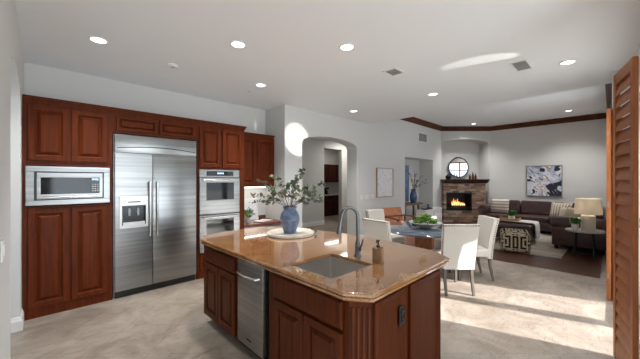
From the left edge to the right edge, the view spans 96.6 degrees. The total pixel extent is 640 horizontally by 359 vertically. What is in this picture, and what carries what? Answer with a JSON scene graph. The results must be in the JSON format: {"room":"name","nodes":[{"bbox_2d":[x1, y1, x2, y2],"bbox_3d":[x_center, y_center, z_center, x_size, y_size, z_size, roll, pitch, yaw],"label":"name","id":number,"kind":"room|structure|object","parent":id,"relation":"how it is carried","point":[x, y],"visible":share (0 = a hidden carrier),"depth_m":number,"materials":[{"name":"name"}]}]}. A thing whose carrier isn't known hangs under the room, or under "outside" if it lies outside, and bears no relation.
{"room":"kitchen","nodes":[
{"label":"kitchen","id":0,"kind":"room"},
{"bbox_2d":[0,0,23,358],"bbox_3d":[-0.994,0.035,0.567,0.320,2.970,8.200,0,0,-44],"label":"wall","id":1,"kind":"structure","parent":0,"point":[11,52],"depth_m":1.97,"materials":[{"name":"white paint"}]},
{"bbox_2d":[1,239,4,262],"bbox_3d":[-1.713,0.380,1.542,0.011,0.114,0.095,0,0,-44],"label":"light switch","id":2,"kind":"object","parent":1,"relation":"attached to","point":[2,240],"visible":1,"depth_m":1.51,"materials":[{"name":"white plastic"}]},
{"bbox_2d":[11,309,23,332],"bbox_3d":[-3.216,1.450,2.857,0.338,0.140,0.258,0,0,-44],"label":"baseboard","id":3,"kind":"structure","parent":1,"relation":"attached to","point":[17,323],"depth_m":2.86,"materials":[{"name":"white"}]},
{"bbox_2d":[24,62,264,228],"bbox_3d":[-2.440,0.035,4.773,3.485,2.970,0.160,0,0,-44],"label":"wall","id":4,"kind":"structure","parent":0,"point":[39,80],"depth_m":4.33,"materials":[{"name":"white paint"}]},
{"bbox_2d":[244,132,274,187],"bbox_3d":[-1.311,-0.367,5.517,0.820,1.025,0.348,0,0,-44],"label":"upper cabinet","id":5,"kind":"object","parent":4,"relation":"attached to","point":[258,148],"visible":0.6,"depth_m":5.42,"materials":[{"name":"brown wood"}]},
{"bbox_2d":[236,259,268,358],"bbox_3d":[-0.393,1.034,2.477,0.603,0.728,0.395,0,0,-44],"label":"trash compactor","id":6,"kind":"object","parent":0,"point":[253,280],"visible":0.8,"depth_m":2.25,"materials":[{"name":"silver metal"}]},
{"bbox_2d":[302,138,346,222],"bbox_3d":[0.069,0.035,9.952,7.400,2.970,4.050,0,0,-44],"label":"wall","id":7,"kind":"structure","parent":0,"point":[316,153],"depth_m":9.66,"materials":[{"name":"white paint"}]},
{"bbox_2d":[244,215,280,226],"bbox_3d":[-1.217,0.770,5.420,0.820,0.100,0.618,0,0,-44],"label":"countertop","id":8,"kind":"structure","parent":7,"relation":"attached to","point":[251,224],"depth_m":5.26,"materials":[{"name":"red stone"}]},
{"bbox_2d":[244,209,252,222],"bbox_3d":[-1.326,0.646,5.228,0.206,0.265,0.221,0,0,-1],"label":"potted plant","id":9,"kind":"object","parent":8,"relation":"on","point":[246,212],"visible":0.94,"depth_m":5.19,"materials":[{"name":"green plant"}]},
{"bbox_2d":[244,198,258,219],"bbox_3d":[-1.358,0.570,5.587,0.300,0.417,0.095,0,0,-44],"label":"framed print","id":10,"kind":"object","parent":8,"relation":"on","point":[249,203],"visible":0.6,"depth_m":5.61,"materials":[{"name":"white paper"}]},
{"bbox_2d":[253,219,272,222],"bbox_3d":[-1.065,0.766,5.416,0.220,0.024,0.340,0,0,29],"label":"open book","id":11,"kind":"object","parent":8,"relation":"on","point":[261,220],"visible":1,"depth_m":5.34,"materials":[{"name":"white paper"}]},
{"bbox_2d":[302,220,323,227],"bbox_3d":[-1.109,1.450,8.546,3.510,0.140,0.018,0,0,-44],"label":"baseboard","id":12,"kind":"structure","parent":7,"relation":"attached to","point":[309,224],"depth_m":9.38,"materials":[{"name":"white wood"}]},
{"bbox_2d":[324,164,338,181],"bbox_3d":[0.457,-0.290,12.705,2.600,0.780,0.353,0,0,-44],"label":"upper cabinet","id":13,"kind":"object","parent":7,"relation":"attached to","point":[331,172],"visible":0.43,"depth_m":12.51,"materials":[{"name":"brown wood"}]},
{"bbox_2d":[11,215,639,358],"bbox_3d":[1.518,1.580,5.603,14.400,0.120,12.500,0,0,-44],"label":"floor","id":14,"kind":"structure","parent":0,"point":[528,312],"depth_m":3.02,"materials":[{"name":"tile"}]},
{"bbox_2d":[22,94,112,320],"bbox_3d":[-3.120,0.300,3.549,0.790,2.440,0.638,0,0,-44],"label":"tall cabinet","id":15,"kind":"object","parent":14,"relation":"on","point":[67,248],"visible":0.96,"depth_m":3.28,"materials":[{"name":"brown wood"}]},
{"bbox_2d":[25,166,109,205],"bbox_3d":[-3.038,0.064,3.460,0.740,0.437,0.504,0,0,-44],"label":"microwave","id":16,"kind":"object","parent":15,"relation":"in","point":[44,185],"visible":1,"depth_m":3.28,"materials":[{"name":"metal"}]},
{"bbox_2d":[112,133,195,298],"bbox_3d":[-2.419,0.463,4.154,1.030,2.115,0.676,0,0,-44],"label":"refrigerator","id":17,"kind":"object","parent":14,"relation":"on","point":[154,178],"visible":1,"depth_m":3.90,"materials":[{"name":"metal"}]},
{"bbox_2d":[112,107,197,140],"bbox_3d":[-2.458,-0.762,4.194,1.060,0.315,0.638,0,0,-44],"label":"upper cabinet","id":18,"kind":"object","parent":17,"relation":"on","point":[124,121],"visible":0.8,"depth_m":3.92,"materials":[{"name":"brown wood"}]},
{"bbox_2d":[196,120,246,278],"bbox_3d":[-1.782,0.300,4.854,0.830,2.440,0.638,0,0,-44],"label":"tall cabinet","id":19,"kind":"object","parent":14,"relation":"on","point":[219,146],"visible":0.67,"depth_m":4.57,"materials":[{"name":"brown wood"}]},
{"bbox_2d":[199,169,239,252],"bbox_3d":[-1.771,0.480,4.757,0.666,1.290,0.617,0,0,-44],"label":"double oven","id":20,"kind":"object","parent":19,"relation":"in","point":[219,190],"visible":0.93,"depth_m":4.55,"materials":[{"name":"silver metal"}]},
{"bbox_2d":[204,245,440,358],"bbox_3d":[-0.158,1.091,2.616,0.993,0.858,2.135,0,0,-44],"label":"kitchen island","id":21,"kind":"object","parent":14,"relation":"on","point":[305,322],"visible":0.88,"depth_m":1.89,"materials":[{"name":"brown wood"}]},
{"bbox_2d":[200,226,449,302],"bbox_3d":[-0.120,0.635,2.751,1.330,0.051,2.335,0,0,-44],"label":"island countertop","id":22,"kind":"structure","parent":21,"relation":"on","point":[403,264],"depth_m":2.22,"materials":[{"name":"stone"}]},
{"bbox_2d":[267,228,316,238],"bbox_3d":[-0.329,0.588,3.200,0.530,0.043,0.530,0,0,-44],"label":"round tray","id":23,"kind":"object","parent":22,"relation":"on","point":[278,233],"visible":0.91,"depth_m":3.08,"materials":[{"name":"white ceramic"}]},
{"bbox_2d":[280,206,299,233],"bbox_3d":[-0.330,0.433,3.115,0.220,0.288,0.220,0,0,-44],"label":"vase","id":24,"kind":"object","parent":23,"relation":"on","point":[289,217],"visible":0.95,"depth_m":3.04,"materials":[{"name":"ceramic"}]},
{"bbox_2d":[250,168,325,206],"bbox_3d":[-0.353,0.194,3.115,0.846,0.667,0.409,0,0,-2],"label":"bunch","id":25,"kind":"object","parent":24,"relation":"in","point":[282,193],"visible":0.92,"depth_m":3.10,"materials":[{"name":"green plant"}]},
{"bbox_2d":[294,256,366,278],"bbox_3d":[0.079,0.744,2.061,0.468,0.216,0.450,0,0,-44],"label":"sink","id":26,"kind":"object","parent":22,"relation":"in","point":[330,267],"visible":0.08,"depth_m":2.28,"materials":[{"name":"silver metal"}]},
{"bbox_2d":[336,206,363,256],"bbox_3d":[0.236,0.408,2.258,0.209,0.404,0.102,0,0,-12],"label":"faucet","id":27,"kind":"object","parent":22,"relation":"on","point":[358,246],"visible":1,"depth_m":2.27,"materials":[{"name":"grey metal"}]},
{"bbox_2d":[372,240,383,262],"bbox_3d":[0.430,0.528,2.115,0.068,0.163,0.079,0,0,31],"label":"soap dispenser","id":28,"kind":"object","parent":22,"relation":"on","point":[377,251],"visible":1,"depth_m":2.10,"materials":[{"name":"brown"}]},
{"bbox_2d":[399,305,404,326],"bbox_3d":[0.518,0.850,1.789,0.070,0.120,0.010,0,0,-44],"label":"power outlet","id":29,"kind":"object","parent":21,"relation":"attached to","point":[401,308],"visible":1,"depth_m":1.78,"materials":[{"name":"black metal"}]},
{"bbox_2d":[324,195,338,216],"bbox_3d":[0.551,1.090,12.608,2.600,0.860,0.623,0,0,-44],"label":"base cabinet","id":30,"kind":"object","parent":14,"relation":"on","point":[331,203],"visible":0.38,"depth_m":12.12,"materials":[{"name":"brown wood"}]},
{"bbox_3d":[0.553,0.640,12.591,2.620,0.040,0.630,0,0,-44],"label":"countertop","id":31,"kind":"structure","parent":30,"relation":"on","visible":0},
{"bbox_2d":[324,187,328,194],"bbox_3d":[0.249,0.469,12.273,0.180,0.299,0.220,0,0,-44],"label":"coffee maker","id":32,"kind":"object","parent":31,"relation":"on","point":[325,188],"visible":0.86,"depth_m":12.21,"materials":[{"name":"black"}]},
{"bbox_2d":[362,218,391,241],"bbox_3d":[1.002,1.051,4.308,0.609,0.943,0.479,0,0,-38],"label":"dining chair","id":33,"kind":"object","parent":14,"relation":"on","point":[377,229],"visible":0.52,"depth_m":4.10,"materials":[{"name":"grey fabric"}]},
{"bbox_2d":[365,209,404,243],"bbox_3d":[1.218,1.051,5.372,0.479,0.943,0.609,0,0,-39],"label":"dining chair","id":34,"kind":"object","parent":14,"relation":"on","point":[377,214],"visible":0.44,"depth_m":5.43,"materials":[{"name":"grey fabric"}]},
{"bbox_2d":[405,202,422,220],"bbox_3d":[2.906,1.137,9.264,1.240,0.775,0.332,0,0,-44],"label":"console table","id":35,"kind":"object","parent":14,"relation":"on","point":[408,203],"visible":0.4,"depth_m":9.31,"materials":[{"name":"brown wood"}]},
{"bbox_2d":[410,189,416,202],"bbox_3d":[3.085,0.524,9.410,0.229,0.450,0.229,0,0,-5],"label":"vase","id":36,"kind":"object","parent":35,"relation":"on","point":[413,195],"visible":1,"depth_m":9.33,"materials":[{"name":"blue ceramic"}]},
{"bbox_2d":[409,171,426,188],"bbox_3d":[3.233,0.187,9.426,1.008,0.969,0.291,0,0,-44],"label":"dried branches","id":37,"kind":"object","parent":36,"relation":"in","point":[414,171],"visible":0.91,"depth_m":9.37,"materials":[{"name":"brown"}]},
{"bbox_2d":[390,221,445,249],"bbox_3d":[1.690,1.145,4.597,1.420,0.750,1.420,0,0,-44],"label":"dining table","id":38,"kind":"object","parent":14,"relation":"on","point":[424,237],"visible":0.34,"depth_m":4.44,"materials":[{"name":"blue glass"}]},
{"bbox_2d":[409,220,441,228],"bbox_3d":[1.704,0.724,4.611,0.510,0.092,0.510,0,0,-44],"label":"serving bowl","id":39,"kind":"object","parent":38,"relation":"on","point":[424,225],"visible":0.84,"depth_m":4.49,"materials":[{"name":"grey ceramic"}]},
{"bbox_2d":[413,214,437,223],"bbox_3d":[1.705,0.622,4.613,0.476,0.173,0.396,0,0,-44],"label":"leafy greens","id":40,"kind":"object","parent":39,"relation":"in","point":[424,218],"visible":0.96,"depth_m":4.55,"materials":[{"name":"green plant"}]},
{"bbox_2d":[431,224,479,295],"bbox_3d":[1.838,1.051,3.967,0.479,0.943,0.609,0,0,0],"label":"dining chair","id":41,"kind":"object","parent":14,"relation":"on","point":[458,241],"visible":0.85,"depth_m":3.74,"materials":[{"name":"grey fabric"}]},
{"bbox_2d":[449,215,499,280],"bbox_3d":[2.394,1.051,4.481,0.609,0.943,0.479,0,0,3],"label":"dining chair","id":42,"kind":"object","parent":14,"relation":"on","point":[488,225],"visible":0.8,"depth_m":4.31,"materials":[{"name":"grey fabric"}]},
{"bbox_2d":[606,108,612,300],"bbox_3d":[3.712,0.306,3.628,0.248,2.403,0.032,0,0,-28],"label":"shutter panel","id":43,"kind":"object","parent":14,"relation":"on","point":[609,112],"visible":0.66,"depth_m":3.58,"materials":[{"name":"brown wood"}]},
{"bbox_2d":[15,0,639,125],"bbox_3d":[1.518,-1.760,5.603,14.400,0.620,12.500,0,0,-44],"label":"ceiling","id":44,"kind":"structure","parent":0,"point":[461,51],"depth_m":3.22,"materials":[{"name":"white paint"}]},
{"bbox_2d":[88,36,108,43],"bbox_3d":[-2.291,-1.446,2.949,0.173,0.008,0.173,0,0,-44],"label":"recessed light","id":45,"kind":"object","parent":44,"relation":"in","point":[96,39],"visible":1,"depth_m":2.94,"materials":[{"name":"white plastic"}]},
{"bbox_2d":[167,63,177,68],"bbox_3d":[-1.858,-1.433,3.594,0.130,0.034,0.130,0,0,-44],"label":"smoke detector","id":46,"kind":"object","parent":44,"relation":"attached to","point":[170,65],"visible":1,"depth_m":3.57,"materials":[{"name":"white plastic"}]},
{"bbox_2d":[230,40,245,47],"bbox_3d":[-0.875,-1.446,3.044,0.173,0.008,0.173,0,0,-44],"label":"recessed light","id":47,"kind":"object","parent":44,"relation":"in","point":[235,43],"visible":1,"depth_m":3.04,"materials":[{"name":"white plastic"}]},
{"bbox_2d":[255,83,266,86],"bbox_3d":[-0.902,-1.446,4.346,0.173,0.008,0.173,0,0,-44],"label":"recessed light","id":48,"kind":"object","parent":44,"relation":"in","point":[256,84],"visible":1,"depth_m":4.35,"materials":[{"name":"white plastic"}]},
{"bbox_2d":[339,43,354,50],"bbox_3d":[0.293,-1.446,3.108,0.173,0.008,0.173,0,0,-44],"label":"recessed light","id":49,"kind":"object","parent":44,"relation":"in","point":[347,46],"visible":1,"depth_m":3.10,"materials":[{"name":"white plastic"}]},
{"bbox_2d":[382,67,404,76],"bbox_3d":[0.987,-1.444,3.814,0.240,0.013,0.200,0,0,-44],"label":"ceiling vent","id":50,"kind":"object","parent":44,"relation":"in","point":[394,71],"visible":1,"depth_m":3.81,"materials":[{"name":"white plastic"}]},
{"bbox_2d":[509,59,532,71],"bbox_3d":[2.540,-1.444,3.597,0.380,0.013,0.180,0,0,-44],"label":"ceiling vent","id":51,"kind":"object","parent":44,"relation":"in","point":[524,64],"visible":1,"depth_m":3.58,"materials":[{"name":"white plastic"}]},
{"bbox_2d":[559,59,576,64],"bbox_3d":[3.048,-1.446,3.506,0.173,0.008,0.173,0,0,-44],"label":"recessed light","id":52,"kind":"object","parent":44,"relation":"in","point":[566,62],"visible":1,"depth_m":3.50,"materials":[{"name":"white plastic"}]},
{"bbox_2d":[265,104,440,234],"bbox_3d":[1.589,-0.215,8.244,7.130,3.470,0.820,0,0,-44],"label":"wall","id":53,"kind":"structure","parent":0,"point":[394,144],"depth_m":7.19,"materials":[{"name":"white paint"}]},
{"bbox_2d":[376,168,392,197],"bbox_3d":[1.784,0.070,7.829,0.790,0.790,0.045,0,0,-44],"label":"canvas","id":54,"kind":"object","parent":53,"relation":"attached to","point":[384,176],"visible":1,"depth_m":7.80,"materials":[{"name":"white fabric"}]},
{"bbox_2d":[405,165,408,201],"bbox_3d":[2.775,0.120,9.499,0.690,1.230,0.040,0,0,-44],"label":"canvas","id":55,"kind":"object","parent":53,"relation":"attached to","point":[406,166],"visible":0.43,"depth_m":9.64,"materials":[{"name":"blue fabric"}]},
{"bbox_2d":[418,132,426,142],"bbox_3d":[3.401,-1.400,9.430,0.600,0.300,0.013,0,0,-44],"label":"air vent","id":56,"kind":"object","parent":53,"relation":"in","point":[422,137],"visible":1,"depth_m":9.41,"materials":[{"name":"white plastic"}]},
{"bbox_2d":[441,131,489,207],"bbox_3d":[5.332,-0.215,10.820,1.845,3.470,0.760,0,0,0],"label":"wall","id":57,"kind":"structure","parent":0,"point":[472,146],"depth_m":10.96,"materials":[{"name":"white paint"}]},
{"bbox_2d":[448,157,468,177],"bbox_3d":[5.330,-0.480,10.961,0.786,0.786,0.038,0,0,0],"label":"round mirror","id":58,"kind":"object","parent":57,"relation":"attached to","point":[458,167],"visible":0.98,"depth_m":10.96,"materials":[{"name":"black mirror"}]},
{"bbox_2d":[400,83,611,130],"bbox_3d":[4.862,-1.869,7.804,5.640,0.158,4.380,0,0,-44],"label":"trim","id":59,"kind":"structure","parent":57,"relation":"attached to","point":[608,87],"depth_m":9.29,"materials":[{"name":"brown wood"}]},
{"bbox_2d":[396,222,602,277],"bbox_3d":[4.838,1.518,7.865,5.570,0.004,4.240,0,0,-44],"label":"floor","id":60,"kind":"structure","parent":0,"point":[581,264],"depth_m":5.37,"materials":[{"name":"brown wood"}]},
{"bbox_2d":[381,207,417,235],"bbox_3d":[1.987,1.118,7.092,0.748,0.811,0.809,0,0,-24],"label":"lounge chair","id":61,"kind":"object","parent":60,"relation":"on","point":[392,214],"visible":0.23,"depth_m":7.32,"materials":[{"name":"orange leather"}]},
{"bbox_2d":[416,207,442,221],"bbox_3d":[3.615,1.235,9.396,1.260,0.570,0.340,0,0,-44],"label":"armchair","id":62,"kind":"object","parent":60,"relation":"on","point":[436,212],"visible":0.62,"depth_m":9.28,"materials":[{"name":"white fabric"}]},
{"bbox_2d":[441,179,489,221],"bbox_3d":[5.225,0.747,10.365,1.590,1.543,0.530,0,0,0],"label":"fireplace","id":63,"kind":"object","parent":60,"relation":"on","point":[461,198],"visible":0.88,"depth_m":10.29,"materials":[{"name":"stone"}]},
{"bbox_2d":[434,231,568,258],"bbox_3d":[4.986,1.511,7.576,3.480,0.010,2.520,0,0,-44],"label":"area rug","id":64,"kind":"object","parent":60,"relation":"on","point":[543,246],"visible":0.2,"depth_m":6.36,"materials":[{"name":"beige carpet"}]},
{"bbox_2d":[499,227,530,252],"bbox_3d":[4.169,1.284,6.108,0.540,0.444,0.540,0,0,31],"label":"pouf","id":65,"kind":"object","parent":64,"relation":"on","point":[510,239],"visible":1,"depth_m":5.90,"materials":[{"name":"beige fabric"}]},
{"bbox_2d":[495,220,535,239],"bbox_3d":[4.882,1.281,7.168,1.020,0.450,0.860,0,0,-44],"label":"ottoman","id":66,"kind":"object","parent":64,"relation":"on","point":[530,227],"visible":0.38,"depth_m":6.80,"materials":[{"name":"leather"}]},
{"bbox_2d":[498,220,534,230],"bbox_3d":[4.882,1.121,7.168,1.020,0.130,0.860,0,0,-44],"label":"cushion","id":67,"kind":"object","parent":66,"relation":"on","point":[506,224],"depth_m":6.79,"materials":[{"name":"leather"}]},
{"bbox_2d":[500,220,540,239],"bbox_3d":[4.932,1.205,7.145,0.559,0.402,0.902,0,0,-44],"label":"throw blanket","id":68,"kind":"object","parent":66,"relation":"on","point":[536,223],"visible":0.69,"depth_m":6.87,"materials":[{"name":"white fabric"}]},
{"bbox_2d":[498,216,520,220],"bbox_3d":[4.776,0.962,7.176,0.300,0.081,0.442,0,0,-44],"label":"serving tray","id":69,"kind":"object","parent":68,"relation":"on","point":[500,217],"visible":0.95,"depth_m":7.12,"materials":[{"name":"beige wood"}]},
{"bbox_2d":[507,210,516,218],"bbox_3d":[4.798,0.872,7.152,0.265,0.235,0.229,0,0,7],"label":"potted plant","id":70,"kind":"object","parent":69,"relation":"on","point":[511,213],"visible":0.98,"depth_m":7.10,"materials":[{"name":"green plant"}]},
{"bbox_2d":[478,200,605,254],"bbox_3d":[5.796,1.072,7.782,3.133,0.867,2.983,0,0,-44],"label":"sectional sofa","id":71,"kind":"object","parent":64,"relation":"on","point":[539,211],"visible":0.53,"depth_m":6.28,"materials":[{"name":"leather"}]},
{"bbox_2d":[490,199,508,212],"bbox_3d":[5.712,0.822,9.067,0.520,0.436,0.204,0,0,40],"label":"throw cushion","id":72,"kind":"object","parent":71,"relation":"on","point":[497,205],"visible":0.98,"depth_m":9.00,"materials":[{"name":"beige fabric"}]},
{"bbox_2d":[487,212,520,217],"bbox_3d":[5.810,1.130,9.002,0.950,0.160,0.730,0,0,-44],"label":"seat cushion","id":73,"kind":"object","parent":71,"relation":"on","point":[492,214],"depth_m":8.81,"materials":[{"name":"leather"}]},
{"bbox_2d":[509,200,520,213],"bbox_3d":[6.089,0.863,9.274,0.250,0.448,0.720,0,0,-44],"label":"cushion","id":74,"kind":"object","parent":71,"relation":"on","point":[515,205],"depth_m":9.03,"materials":[{"name":"fabric"}]},
{"bbox_2d":[515,214,550,223],"bbox_3d":[6.348,1.130,8.451,0.950,0.160,0.790,0,0,-44],"label":"seat cushion","id":75,"kind":"object","parent":71,"relation":"on","point":[541,218],"depth_m":8.18,"materials":[{"name":"leather"}]},
{"bbox_2d":[521,200,551,215],"bbox_3d":[6.627,0.863,8.723,0.250,0.448,0.780,0,0,-44],"label":"cushion","id":76,"kind":"object","parent":71,"relation":"on","point":[527,207],"depth_m":8.65,"materials":[{"name":"leather"}]},
{"bbox_2d":[549,202,572,216],"bbox_3d":[6.688,0.843,7.923,0.224,0.413,0.480,0,0,-27],"label":"throw cushion","id":77,"kind":"object","parent":71,"relation":"on","point":[555,207],"visible":0.58,"depth_m":7.94,"materials":[{"name":"beige fabric"}]},
{"bbox_2d":[559,207,565,215],"bbox_3d":[6.419,0.883,7.382,0.178,0.325,0.420,0,0,-16],"label":"throw cushion","id":78,"kind":"object","parent":71,"relation":"on","point":[562,209],"visible":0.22,"depth_m":7.47,"materials":[{"name":"beige fabric"}]},
{"bbox_2d":[554,202,574,207],"bbox_3d":[7.241,0.863,8.093,0.250,0.448,0.940,0,0,-44],"label":"cushion","id":79,"kind":"object","parent":71,"relation":"on","point":[573,204],"depth_m":8.14,"materials":[{"name":"fabric"}]},
{"bbox_2d":[564,207,581,217],"bbox_3d":[6.195,0.864,6.968,0.194,0.363,0.460,0,0,-4],"label":"throw cushion","id":80,"kind":"object","parent":71,"relation":"on","point":[569,212],"visible":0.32,"depth_m":6.98,"materials":[{"name":"beige fabric"}]},
{"bbox_2d":[595,210,604,218],"bbox_3d":[6.055,0.863,6.237,0.810,0.448,0.250,0,0,-44],"label":"cushion","id":81,"kind":"object","parent":71,"relation":"on","point":[597,216],"depth_m":5.92,"materials":[{"name":"fabric"}]},
{"bbox_2d":[565,227,605,258],"bbox_3d":[5.245,1.253,5.650,0.590,0.529,0.590,0,0,-44],"label":"side table","id":82,"kind":"object","parent":60,"relation":"on","point":[593,233],"visible":0.84,"depth_m":5.58,"materials":[{"name":"grey stone"}]},
{"bbox_2d":[569,217,581,229],"bbox_3d":[5.047,0.862,5.642,0.197,0.251,0.198,0,0,7],"label":"potted plant","id":83,"kind":"object","parent":82,"relation":"on","point":[574,221],"visible":1,"depth_m":5.60,"materials":[{"name":"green plant"}]},
{"bbox_2d":[574,198,605,231],"bbox_3d":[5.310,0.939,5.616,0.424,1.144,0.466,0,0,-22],"label":"table lamp","id":84,"kind":"object","parent":82,"relation":"on","point":[588,207],"visible":0.94,"depth_m":5.53,"materials":[{"name":"beige fabric"}]},
{"bbox_2d":[490,119,611,207],"bbox_3d":[7.464,-0.215,9.282,0.150,3.470,3.460,0,0,-44],"label":"wall","id":85,"kind":"structure","parent":0,"point":[580,146],"depth_m":9.13,"materials":[{"name":"white paint"}]},
{"bbox_2d":[526,165,562,196],"bbox_3d":[7.307,0.030,9.304,0.045,1.010,0.930,0,0,-44],"label":"abstract painting","id":86,"kind":"object","parent":85,"relation":"attached to","point":[543,180],"visible":1,"depth_m":9.27,"materials":[{"name":"multicoloured fabric"}]},
{"bbox_2d":[612,41,639,141],"bbox_3d":[5.436,-0.215,5.025,9.000,3.470,0.400,0,0,-44],"label":"wall","id":87,"kind":"structure","parent":0,"point":[614,72],"depth_m":3.69,"materials":[{"name":"white paint"}]},
{"bbox_2d":[613,56,638,358],"bbox_3d":[2.412,0.306,2.256,0.032,2.403,0.484,0,0,34],"label":"shutter panel","id":88,"kind":"object","parent":87,"relation":"attached to","point":[625,154],"visible":1,"depth_m":2.21,"materials":[{"name":"brown wood"}]},
{"bbox_2d":[639,85,639,304],"bbox_3d":[3.284,0.290,2.834,1.820,2.460,0.150,0,0,-44],"label":"trim","id":89,"kind":"structure","parent":87,"relation":"attached to","point":[639,85],"depth_m":3.47,"materials":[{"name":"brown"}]},
{"bbox_2d":[639,92,639,353],"bbox_3d":[2.337,0.306,1.927,0.032,2.403,0.243,0,0,-28],"label":"shutter panel","id":90,"kind":"object","parent":87,"relation":"attached to","point":[639,92],"visible":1,"depth_m":2.03,"materials":[{"name":"brown wood"}]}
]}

